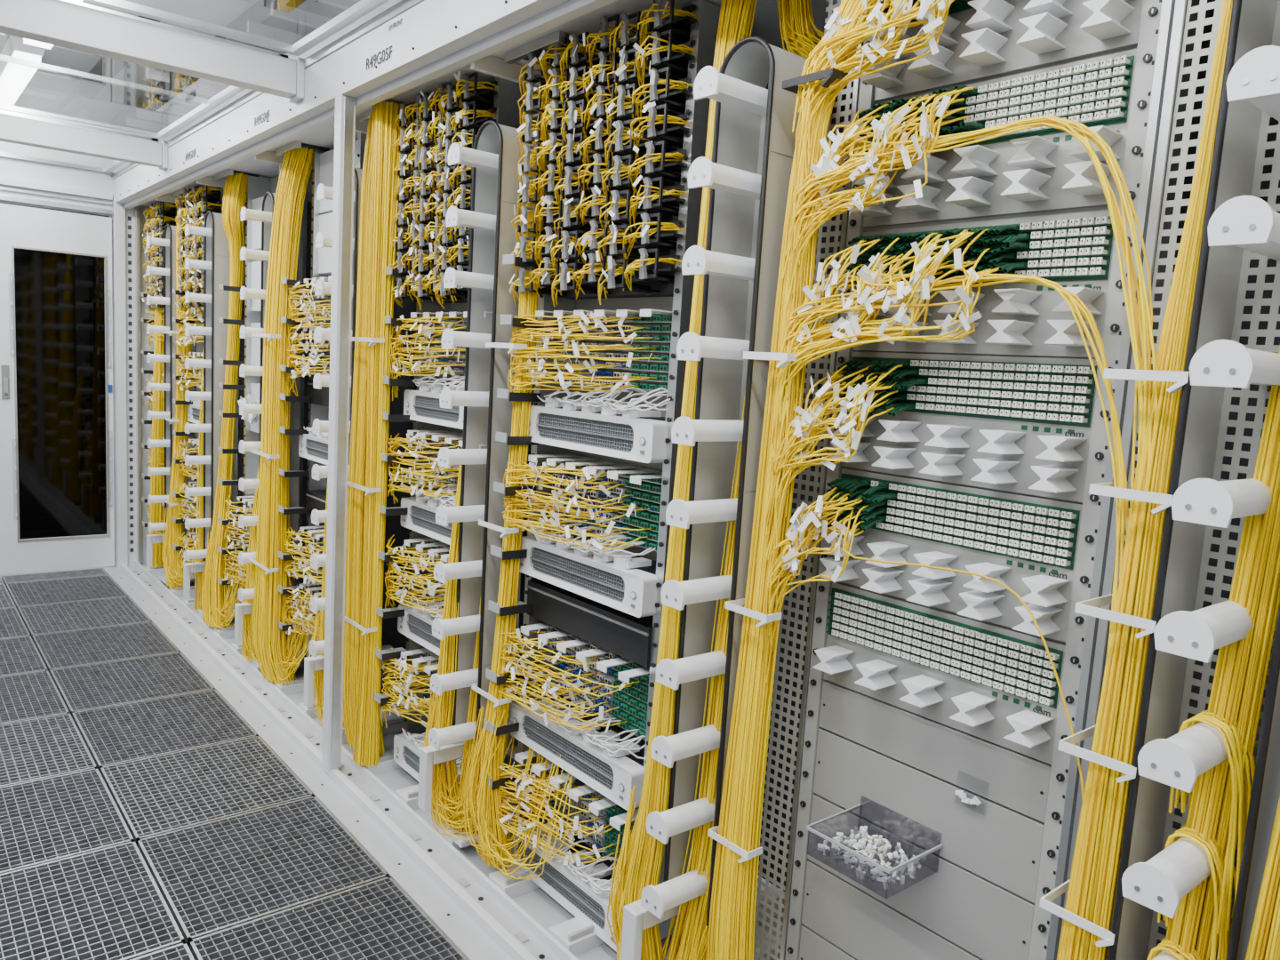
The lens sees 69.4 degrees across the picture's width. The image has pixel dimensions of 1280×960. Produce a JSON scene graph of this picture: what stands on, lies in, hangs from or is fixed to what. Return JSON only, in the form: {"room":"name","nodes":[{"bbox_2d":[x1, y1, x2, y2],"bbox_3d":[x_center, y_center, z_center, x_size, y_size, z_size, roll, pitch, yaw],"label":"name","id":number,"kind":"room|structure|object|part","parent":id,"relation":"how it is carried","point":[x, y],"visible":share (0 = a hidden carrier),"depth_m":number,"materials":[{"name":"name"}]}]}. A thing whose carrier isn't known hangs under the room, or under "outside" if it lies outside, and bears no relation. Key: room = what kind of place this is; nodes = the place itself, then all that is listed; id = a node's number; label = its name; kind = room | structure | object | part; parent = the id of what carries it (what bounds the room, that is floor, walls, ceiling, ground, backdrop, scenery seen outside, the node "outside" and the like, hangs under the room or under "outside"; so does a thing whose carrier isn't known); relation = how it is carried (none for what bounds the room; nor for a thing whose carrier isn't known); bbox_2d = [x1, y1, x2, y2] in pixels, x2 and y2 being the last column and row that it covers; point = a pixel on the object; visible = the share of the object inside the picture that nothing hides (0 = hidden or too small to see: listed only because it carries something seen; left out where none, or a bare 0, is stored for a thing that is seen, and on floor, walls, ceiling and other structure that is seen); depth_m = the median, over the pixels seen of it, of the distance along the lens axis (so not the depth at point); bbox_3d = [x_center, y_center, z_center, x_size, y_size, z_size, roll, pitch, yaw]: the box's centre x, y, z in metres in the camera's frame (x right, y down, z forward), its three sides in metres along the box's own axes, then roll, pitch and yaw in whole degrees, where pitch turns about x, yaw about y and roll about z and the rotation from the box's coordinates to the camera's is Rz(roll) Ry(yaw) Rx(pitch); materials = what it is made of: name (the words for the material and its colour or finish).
{"room":"server room","nodes":[
{"label":"server room","id":0,"kind":"room"},
{"bbox_2d":[0,141,128,566],"bbox_3d":[-4.091,-0.677,5.432,3.250,2.670,0.115,-2,9,-40],"label":"wall","id":1,"kind":"structure","parent":0,"point":[25,182],"depth_m":5.66,"materials":[{"name":"metal"}]},
{"bbox_2d":[0,203,114,574],"bbox_3d":[-3.914,-0.528,5.579,1.290,2.240,0.056,-2,9,-40],"label":"door","id":2,"kind":"structure","parent":1,"relation":"in","point":[20,227],"depth_m":5.78,"materials":[{"name":"metal"}]},
{"bbox_2d":[0,276,111,516],"bbox_3d":[-3.630,-0.504,5.776,0.588,1.500,0.022,-2,9,-40],"label":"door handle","id":3,"kind":"object","parent":2,"relation":"attached to","point":[4,369],"visible":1,"depth_m":5.59,"materials":[{"name":"grey metal"}]},
{"bbox_3d":[-3.635,-0.519,5.814,0.480,1.780,0.006,-2,9,-40],"label":"leaf glass","id":4,"kind":"part","parent":2,"relation":"part of","materials":[{"name":"black glass"}]},
{"bbox_2d":[108,384,112,392],"bbox_3d":[-3.412,-0.589,5.954,0.025,0.050,0.006,-2,9,-40],"label":"tape","id":5,"kind":"object","parent":2,"relation":"attached to","point":[110,387],"visible":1,"depth_m":5.95,"materials":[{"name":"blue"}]},
{"bbox_2d":[0,0,257,123],"bbox_3d":[-2.002,-2.052,3.031,3.500,0.030,10.300,-2,9,-40],"label":"ceiling","id":6,"kind":"structure","parent":0,"point":[111,100],"depth_m":5.42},
{"bbox_2d":[0,34,45,105],"bbox_3d":[-3.197,-2.164,4.709,0.140,0.300,1.250,-2,9,-40],"label":"lamp","id":7,"kind":"object","parent":6,"relation":"hanging from","point":[14,78],"visible":0.79,"depth_m":4.46,"materials":[{"name":"white plastic"}]},
{"bbox_2d":[23,0,82,49],"bbox_3d":[-2.246,-1.966,3.566,0.140,0.300,1.250,-2,9,-40],"label":"lamp","id":8,"kind":"object","parent":6,"relation":"hanging from","point":[25,40],"visible":0.15,"depth_m":4.01,"materials":[{"name":"white plastic"}]},
{"bbox_2d":[53,0,360,132],"bbox_3d":[-1.873,-1.887,3.103,2.420,0.240,10.000,-2,9,-40],"label":"ceiling panel","id":9,"kind":"object","parent":6,"relation":"hanging from","point":[287,21],"visible":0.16,"depth_m":4.57,"materials":[{"name":"metal"}]},
{"bbox_2d":[0,0,304,170],"bbox_3d":[-1.567,-1.252,1.761,2.504,0.135,5.940,-2,9,-40],"label":"ceiling","id":10,"kind":"structure","parent":0,"point":[55,22],"depth_m":3.05,"materials":[{"name":"white metal"}]},
{"bbox_2d":[0,0,388,173],"bbox_3d":[-1.761,-1.374,1.971,2.480,0.028,8.000,-2,9,-40],"label":"frame","id":11,"kind":"object","parent":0,"point":[363,7],"depth_m":3.55,"materials":[{"name":"white metal"}]},
{"bbox_2d":[0,0,403,164],"bbox_3d":[-2.132,-1.738,2.913,2.930,0.320,10.000,-2,9,-40],"label":"grid","id":12,"kind":"object","parent":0,"point":[389,4],"visible":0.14,"depth_m":4.05,"materials":[{"name":"metal"}]},
{"bbox_2d":[0,566,512,959],"bbox_3d":[-1.595,1.292,2.506,3.250,0.320,8.100,-2,9,-40],"label":"floor","id":13,"kind":"structure","parent":0,"point":[148,811],"depth_m":2.95,"materials":[{"name":"metal"}]},
{"bbox_2d":[112,0,1279,959],"bbox_3d":[-0.592,-0.143,3.158,0.785,2.545,8.000,-2,9,-40],"label":"frame","id":14,"kind":"object","parent":13,"relation":"on","point":[412,47],"visible":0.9,"depth_m":3.12,"materials":[{"name":"metal"}]},
{"bbox_2d":[140,200,195,562],"bbox_3d":[-2.952,-0.569,5.820,0.248,2.280,0.621,-2,9,-40],"label":"rack","id":15,"kind":"object","parent":14,"relation":"attached to","point":[154,214],"visible":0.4,"depth_m":5.71,"materials":[{"name":"metal"}]},
{"bbox_2d":[149,203,171,567],"bbox_3d":[-3.029,-0.575,5.845,0.151,2.275,0.132,-1,8,-31],"label":"cable bundle","id":16,"kind":"object","parent":15,"relation":"attached to","point":[156,511],"visible":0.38,"depth_m":5.84,"materials":[{"name":"yellow plastic"}]},
{"bbox_2d":[146,224,194,583],"bbox_3d":[-2.747,-0.437,5.554,0.378,2.124,0.178,-2,9,-40],"label":"vertical cable manager","id":17,"kind":"object","parent":14,"relation":"attached to","point":[169,299],"visible":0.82,"depth_m":5.45,"materials":[{"name":"grey plastic"}]},
{"bbox_3d":[-2.795,-0.576,5.476,0.011,1.836,0.155,-2,9,-40],"label":"edge trim","id":18,"kind":"part","parent":17,"relation":"part of","materials":[{"name":"black plastic"}]},
{"bbox_2d":[165,193,192,587],"bbox_3d":[-2.682,-0.502,5.397,0.148,2.282,0.164,-2,9,-40],"label":"cable bundle","id":19,"kind":"object","parent":17,"relation":"attached to","point":[180,419],"visible":0.36,"depth_m":5.41,"materials":[{"name":"yellow plastic"}]},
{"bbox_2d":[172,184,245,604],"bbox_3d":[-2.445,-0.467,5.209,0.249,2.287,0.621,-2,9,-40],"label":"rack","id":20,"kind":"object","parent":14,"relation":"attached to","point":[212,199],"visible":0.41,"depth_m":5.17,"materials":[{"name":"metal"}]},
{"bbox_2d":[183,210,240,616],"bbox_3d":[-2.202,-0.324,4.899,0.378,2.124,0.178,-2,9,-40],"label":"vertical cable manager","id":21,"kind":"object","parent":14,"relation":"attached to","point":[215,264],"visible":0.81,"depth_m":4.79,"materials":[{"name":"grey plastic"}]},
{"bbox_2d":[194,354,208,611],"bbox_3d":[-2.323,-0.202,4.941,0.111,1.840,0.086,3,7,-2],"label":"cable bundle","id":22,"kind":"object","parent":21,"relation":"attached to","point":[198,597],"visible":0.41,"depth_m":4.96,"materials":[{"name":"yellow plastic"}]},
{"bbox_3d":[-2.250,-0.463,4.820,0.011,1.836,0.155,-2,9,-40],"label":"edge trim","id":23,"kind":"part","parent":21,"relation":"part of","materials":[{"name":"black plastic"}]},
{"bbox_2d":[201,173,248,628],"bbox_3d":[-2.108,-0.379,4.699,0.183,2.277,0.252,-2,9,-40],"label":"cable bundle","id":24,"kind":"object","parent":21,"relation":"attached to","point":[236,185],"visible":0.9,"depth_m":4.75,"materials":[{"name":"yellow plastic"}]},
{"bbox_2d":[217,164,307,647],"bbox_3d":[-1.834,-0.338,4.481,0.244,2.280,0.562,-2,9,-40],"label":"rack","id":25,"kind":"object","parent":14,"relation":"attached to","point":[257,188],"visible":0.23,"depth_m":4.60,"materials":[{"name":"metal"}]},
{"bbox_2d":[237,393,259,424],"bbox_3d":[-1.893,-0.347,4.477,0.075,0.151,0.245,-2,9,-40],"label":"bag","id":26,"kind":"object","parent":25,"relation":"in","point":[251,419],"visible":0.49,"depth_m":4.44,"materials":[{"name":"white plastic"}]},
{"bbox_2d":[234,192,303,667],"bbox_3d":[-1.618,-0.202,4.198,0.378,2.124,0.178,-2,9,-40],"label":"vertical cable manager","id":27,"kind":"object","parent":14,"relation":"attached to","point":[265,215],"visible":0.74,"depth_m":4.10,"materials":[{"name":"grey plastic"}]},
{"bbox_2d":[242,468,258,661],"bbox_3d":[-1.781,0.266,4.279,0.160,1.141,0.120,6,7,20],"label":"cable bundle","id":28,"kind":"object","parent":27,"relation":"attached to","point":[252,541],"visible":0.22,"depth_m":4.25,"materials":[{"name":"yellow plastic"}]},
{"bbox_3d":[-1.666,-0.341,4.120,0.011,1.836,0.155,-2,9,-40],"label":"edge trim","id":29,"kind":"part","parent":27,"relation":"part of","materials":[{"name":"black plastic"}]},
{"bbox_2d":[249,147,313,686],"bbox_3d":[-1.555,-0.255,4.022,0.205,2.291,0.322,-3,10,-43],"label":"cable bundle","id":30,"kind":"object","parent":27,"relation":"attached to","point":[268,639],"visible":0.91,"depth_m":3.96,"materials":[{"name":"yellow plastic"}]},
{"bbox_2d":[277,131,367,657],"bbox_3d":[-1.264,-0.219,3.795,0.244,2.280,0.562,-2,9,-40],"label":"rack","id":31,"kind":"object","parent":14,"relation":"attached to","point":[313,447],"visible":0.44,"depth_m":3.89,"materials":[{"name":"metal"}]},
{"bbox_2d":[304,168,404,734],"bbox_3d":[-1.054,-0.085,3.520,0.378,2.124,0.178,-2,9,-40],"label":"vertical cable manager","id":32,"kind":"object","parent":14,"relation":"attached to","point":[316,662],"visible":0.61,"depth_m":3.40,"materials":[{"name":"grey plastic"}]},
{"bbox_2d":[318,478,327,720],"bbox_3d":[-1.186,0.185,3.584,0.102,1.540,0.099,7,8,25],"label":"cable bundle","id":33,"kind":"object","parent":32,"relation":"attached to","point":[325,524],"visible":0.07,"depth_m":3.59,"materials":[{"name":"yellow plastic"}]},
{"bbox_3d":[-1.102,-0.224,3.442,0.011,1.836,0.155,-2,9,-40],"label":"edge trim","id":34,"kind":"part","parent":32,"relation":"part of","materials":[{"name":"black plastic"}]},
{"bbox_2d":[342,111,384,756],"bbox_3d":[-0.949,-0.130,3.289,0.175,2.288,0.333,-2,9,-40],"label":"cable bundle","id":35,"kind":"object","parent":14,"relation":"attached to","point":[356,483],"visible":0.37,"depth_m":3.29,"materials":[{"name":"yellow plastic"}]},
{"bbox_2d":[161,506,708,959],"bbox_3d":[-1.311,0.695,3.754,0.150,0.507,4.713,-2,9,-40],"label":"loop","id":36,"kind":"object","parent":14,"relation":"on","point":[616,900],"visible":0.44,"depth_m":2.68,"materials":[{"name":"yellow"}]},
{"bbox_2d":[373,71,534,790],"bbox_3d":[-0.643,-0.091,3.046,0.248,2.284,0.621,-2,9,-40],"label":"rack","id":37,"kind":"object","parent":14,"relation":"attached to","point":[442,123],"visible":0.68,"depth_m":3.05,"materials":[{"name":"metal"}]},
{"bbox_2d":[352,101,404,767],"bbox_3d":[-0.901,-0.118,3.208,0.122,2.287,0.140,-2,9,-37],"label":"cable bundle","id":38,"kind":"object","parent":37,"relation":"attached to","point":[383,229],"visible":0.94,"depth_m":3.13,"materials":[{"name":"yellow plastic"}]},
{"bbox_2d":[417,120,533,847],"bbox_3d":[-0.429,0.045,2.770,0.378,2.124,0.178,-2,9,-40],"label":"vertical cable manager","id":39,"kind":"object","parent":14,"relation":"attached to","point":[494,157],"visible":0.76,"depth_m":2.69,"materials":[{"name":"grey plastic"}]},
{"bbox_2d":[432,464,461,825],"bbox_3d":[-0.559,0.241,2.821,0.139,1.692,0.095,4,7,8],"label":"cable bundle","id":40,"kind":"object","parent":39,"relation":"attached to","point":[447,646],"visible":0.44,"depth_m":2.82,"materials":[{"name":"yellow"}]},
{"bbox_2d":[456,599,480,835],"bbox_3d":[-0.471,0.377,2.786,0.120,1.440,0.098,3,7,0],"label":"cable bundle","id":41,"kind":"object","parent":39,"relation":"attached to","point":[472,708],"visible":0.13,"depth_m":2.83,"materials":[{"name":"yellow"}]},
{"bbox_3d":[-0.477,-0.094,2.691,0.011,1.836,0.155,-2,9,-40],"label":"edge trim","id":42,"kind":"part","parent":39,"relation":"part of","materials":[{"name":"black plastic"}]},
{"bbox_2d":[472,48,579,869],"bbox_3d":[-0.337,-0.017,2.604,0.159,2.281,0.201,-2,9,-40],"label":"cable bundle","id":43,"kind":"object","parent":39,"relation":"attached to","point":[528,301],"visible":0.58,"depth_m":2.60,"materials":[{"name":"yellow plastic"}]},
{"bbox_2d":[483,0,720,951],"bbox_3d":[-0.147,0.016,2.449,0.251,2.295,0.668,-2,9,-40],"label":"rack","id":44,"kind":"object","parent":14,"relation":"attached to","point":[620,216],"visible":0.96,"depth_m":2.38,"materials":[{"name":"metal"}]},
{"bbox_2d":[622,0,756,959],"bbox_3d":[0.109,0.075,2.053,0.183,2.268,0.126,-2,9,-40],"label":"cable bundle","id":45,"kind":"object","parent":14,"relation":"attached to","point":[735,17],"visible":0.51,"depth_m":2.02,"materials":[{"name":"yellow plastic"}]},
{"bbox_2d":[620,35,807,959],"bbox_3d":[0.205,0.177,2.008,0.378,2.124,0.178,-2,9,-40],"label":"vertical cable manager","id":46,"kind":"object","parent":14,"relation":"attached to","point":[748,176],"visible":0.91,"depth_m":1.93,"materials":[{"name":"grey plastic"}]},
{"bbox_2d":[662,391,745,959],"bbox_3d":[0.170,0.261,1.993,0.160,1.942,0.108,3,7,-1],"label":"cable bundle","id":47,"kind":"object","parent":46,"relation":"attached to","point":[695,910],"visible":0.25,"depth_m":2.04,"materials":[{"name":"yellow"}]},
{"bbox_3d":[0.157,0.038,1.929,0.011,1.836,0.155,-2,9,-40],"label":"edge trim","id":48,"kind":"part","parent":46,"relation":"part of","materials":[{"name":"black plastic"}]},
{"bbox_2d":[777,0,828,285],"bbox_3d":[0.339,-0.714,1.888,0.092,0.638,0.244,1,7,-16],"label":"cable bundle","id":49,"kind":"object","parent":46,"relation":"attached to","point":[794,28],"visible":0.35,"depth_m":1.92,"materials":[{"name":"yellow plastic"}]},
{"bbox_2d":[753,0,1223,959],"bbox_3d":[0.520,0.155,1.631,0.192,2.280,0.800,-2,9,-40],"label":"rack","id":50,"kind":"object","parent":14,"relation":"attached to","point":[1010,173],"visible":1,"depth_m":1.62,"materials":[{"name":"grey metal"}]},
{"bbox_2d":[706,0,880,959],"bbox_3d":[0.300,0.126,1.811,0.140,2.287,0.244,-2,9,-35],"label":"cable bundle","id":51,"kind":"object","parent":50,"relation":"attached to","point":[733,896],"visible":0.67,"depth_m":1.87,"materials":[{"name":"yellow"}]},
{"bbox_2d":[806,804,942,889],"bbox_3d":[0.434,0.681,1.727,0.163,0.076,0.188,-2,9,-40],"label":"tray","id":52,"kind":"object","parent":50,"relation":"attached to","point":[883,868],"visible":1,"depth_m":1.72,"materials":[{"name":"plastic"}]},
{"bbox_2d":[955,790,981,806],"bbox_3d":[0.590,0.560,1.652,0.014,0.060,0.060,-2,9,-40],"label":"bag","id":53,"kind":"object","parent":50,"relation":"attached to","point":[961,794],"visible":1,"depth_m":1.65,"materials":[{"name":"plastic"}]},
{"bbox_2d":[1107,0,1279,959],"bbox_3d":[0.805,0.301,1.288,0.378,2.124,0.178,-2,9,-40],"label":"vertical cable manager","id":54,"kind":"object","parent":14,"relation":"attached to","point":[1153,878],"visible":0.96,"depth_m":1.23,"materials":[{"name":"grey plastic"}]},
{"bbox_2d":[1039,0,1232,959],"bbox_3d":[0.740,0.205,1.363,0.185,2.272,0.120,-2,9,-36],"label":"cable bundle","id":55,"kind":"object","parent":54,"relation":"attached to","point":[1087,915],"visible":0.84,"depth_m":1.31,"materials":[{"name":"yellow plastic"}]},
{"bbox_2d":[1147,345,1279,959],"bbox_3d":[0.812,0.233,1.240,0.124,2.285,0.128,-2,9,-40],"label":"cable bundle","id":56,"kind":"object","parent":54,"relation":"attached to","point":[1220,797],"visible":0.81,"depth_m":1.24,"materials":[{"name":"yellow plastic"}]},
{"bbox_2d":[1245,796,1279,959],"bbox_3d":[0.823,0.457,1.170,0.104,1.850,0.060,3,7,-5],"label":"cable bundle","id":57,"kind":"object","parent":54,"relation":"attached to","point":[1264,941],"visible":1,"depth_m":1.17,"materials":[{"name":"yellow plastic"}]},
{"label":"outside","id":58,"kind":"structure","parent":0,"visible":0},
{"bbox_2d":[0,201,109,217],"bbox_3d":[-4.590,-0.695,6.035,3.250,2.400,0.100,-2,9,-40],"label":"door frame","id":59,"kind":"structure","parent":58,"point":[0,202],"depth_m":6.32,"materials":[{"name":"grey metal"}]}
]}

